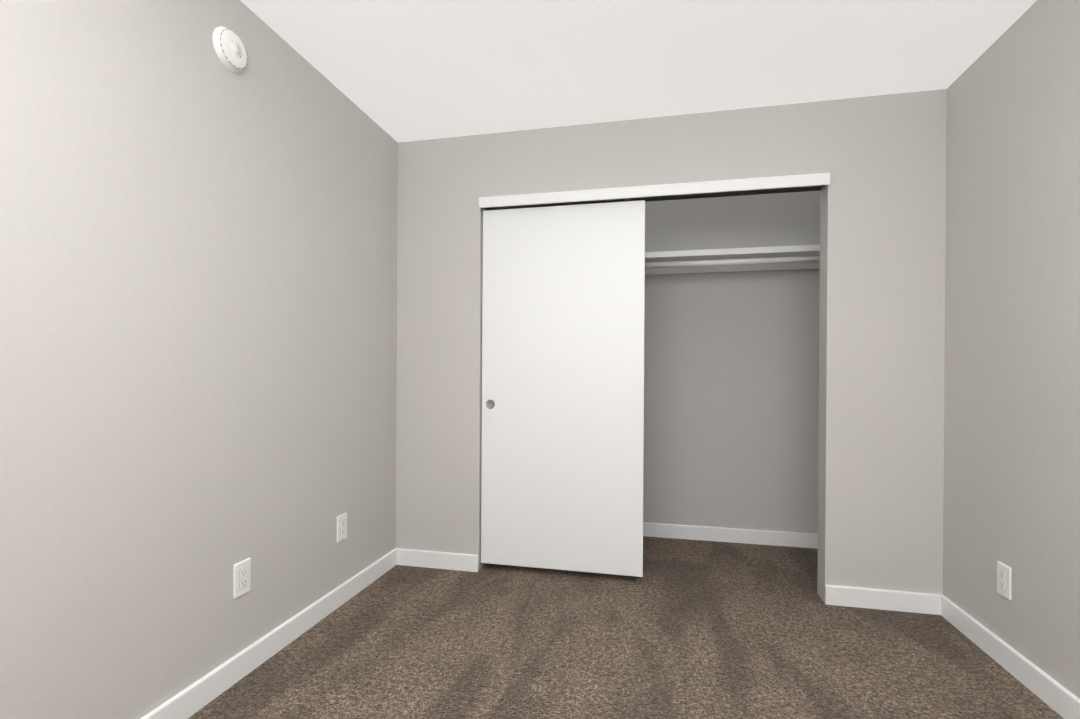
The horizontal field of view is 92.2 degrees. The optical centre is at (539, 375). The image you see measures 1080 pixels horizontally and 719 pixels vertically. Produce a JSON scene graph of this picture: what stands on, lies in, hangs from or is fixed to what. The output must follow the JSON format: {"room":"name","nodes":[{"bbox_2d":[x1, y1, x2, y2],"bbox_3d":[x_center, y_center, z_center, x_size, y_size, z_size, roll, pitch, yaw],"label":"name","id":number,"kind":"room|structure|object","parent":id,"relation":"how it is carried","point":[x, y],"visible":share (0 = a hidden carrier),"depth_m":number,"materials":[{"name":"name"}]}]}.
{"room":"empty bedroom","nodes":[
{"label":"empty bedroom","id":0,"kind":"room"},
{"bbox_2d":[0,0,397,718],"bbox_3d":[-1.273,-0.124,1.242,0.100,2.440,3.650,0,0,12],"label":"wall","id":1,"kind":"structure","parent":0,"point":[198,310],"depth_m":1.62,"materials":[{"name":"paint"}]},
{"bbox_2d":[213,26,247,72],"bbox_3d":[-1.073,-1.137,1.816,0.030,0.140,0.140,0,0,12],"label":"smoke detector","id":2,"kind":"object","parent":1,"relation":"attached to","point":[230,49],"visible":1,"depth_m":1.79,"materials":[{"name":"white plastic"}]},
{"bbox_2d":[233,558,250,598],"bbox_3d":[-1.079,0.737,1.890,0.009,0.124,0.078,0,0,12],"label":"electrical outlet","id":3,"kind":"object","parent":1,"relation":"attached to","point":[241,578],"visible":1,"depth_m":1.88,"materials":[{"name":"white plastic"}]},
{"bbox_2d":[141,548,396,718],"bbox_3d":[-1.214,1.050,1.282,0.013,0.092,3.550,0,0,12],"label":"baseboard","id":4,"kind":"structure","parent":1,"relation":"attached to","point":[195,697],"depth_m":1.98,"materials":[{"name":"white wood"}]},
{"bbox_2d":[337,513,346,542],"bbox_3d":[-0.947,0.729,2.492,0.009,0.124,0.078,0,0,12],"label":"electrical outlet","id":5,"kind":"object","parent":1,"relation":"attached to","point":[341,527],"visible":1,"depth_m":2.48,"materials":[{"name":"white plastic"}]},
{"bbox_2d":[188,536,1063,718],"bbox_3d":[0.229,1.154,1.412,2.975,0.100,4.625,0,0,12],"label":"floor","id":6,"kind":"structure","parent":0,"point":[692,629],"depth_m":2.06,"materials":[{"name":"carpet"}]},
{"bbox_2d":[635,577,639,584],"bbox_3d":[0.523,1.087,2.781,0.024,0.030,0.098,0,0,12],"label":"guide","id":7,"kind":"object","parent":6,"relation":"on","point":[637,581],"visible":0.77,"depth_m":2.73,"materials":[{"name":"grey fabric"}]},
{"bbox_2d":[240,0,1036,142],"bbox_3d":[0.244,-1.386,1.405,2.975,0.100,4.625,0,0,12],"label":"ceiling","id":8,"kind":"structure","parent":0,"point":[398,71],"depth_m":2.16,"materials":[{"name":"paint"}]},
{"bbox_2d":[396,89,946,602],"bbox_3d":[0.537,-0.118,2.773,2.975,2.440,0.120,0,0,12],"label":"wall","id":9,"kind":"structure","parent":0,"point":[880,159],"depth_m":2.54,"materials":[{"name":"paint"}]},
{"bbox_2d":[397,548,477,571],"bbox_3d":[-0.586,1.049,2.954,0.492,0.092,0.013,0,0,12],"label":"baseboard","id":10,"kind":"structure","parent":9,"relation":"attached to","point":[439,560],"depth_m":2.95,"materials":[{"name":"white wood"}]},
{"bbox_2d":[479,173,829,209],"bbox_3d":[0.540,-0.955,2.751,1.776,0.062,0.120,0,0,12],"label":"header trim","id":11,"kind":"structure","parent":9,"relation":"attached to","point":[750,186],"depth_m":2.69,"materials":[{"name":"white wood"}]},
{"bbox_2d":[481,198,644,576],"bbox_3d":[0.112,0.055,2.843,0.895,2.009,0.035,0,0,12],"label":"closet door","id":12,"kind":"structure","parent":11,"relation":"hanging from","point":[563,320],"depth_m":2.82,"materials":[{"name":"white wood"}]},
{"bbox_2d":[825,584,940,614],"bbox_3d":[1.621,1.063,2.467,0.487,0.092,0.013,0,0,12],"label":"baseboard","id":13,"kind":"structure","parent":9,"relation":"attached to","point":[895,600],"depth_m":2.46,"materials":[{"name":"white wood"}]},
{"bbox_2d":[643,191,819,533],"bbox_3d":[0.726,-0.119,3.617,2.540,2.440,0.100,0,0,12],"label":"wall","id":14,"kind":"structure","parent":0,"point":[731,396],"depth_m":3.44,"materials":[{"name":"paint"}]},
{"bbox_2d":[643,522,817,548],"bbox_3d":[0.707,1.055,3.565,2.340,0.092,0.013,0,0,12],"label":"baseboard","id":15,"kind":"structure","parent":14,"relation":"attached to","point":[753,536],"depth_m":3.44,"materials":[{"name":"white wood"}]},
{"bbox_2d":[645,245,819,274],"bbox_3d":[0.684,-0.589,3.412,2.339,0.366,0.317,0,0,12],"label":"shelf","id":16,"kind":"object","parent":14,"relation":"attached to","point":[799,257],"visible":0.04,"depth_m":3.24,"materials":[{"name":"white wood"}]},
{"bbox_2d":[943,0,1079,698],"bbox_3d":[1.535,-0.106,0.622,0.100,2.440,3.650,0,0,12],"label":"wall","id":17,"kind":"structure","parent":0,"point":[1011,498],"depth_m":1.93,"materials":[{"name":"paint"}]},
{"bbox_2d":[997,561,1011,599],"bbox_3d":[1.776,0.786,1.994,0.009,0.124,0.078,0,0,12],"label":"electrical outlet","id":18,"kind":"object","parent":17,"relation":"attached to","point":[1003,580],"visible":1,"depth_m":1.99,"materials":[{"name":"white plastic"}]},
{"bbox_2d":[940,594,1079,718],"bbox_3d":[1.484,1.067,0.686,0.013,0.092,3.550,0,0,12],"label":"baseboard","id":19,"kind":"structure","parent":17,"relation":"attached to","point":[1057,697],"depth_m":1.91,"materials":[{"name":"white wood"}]}
]}

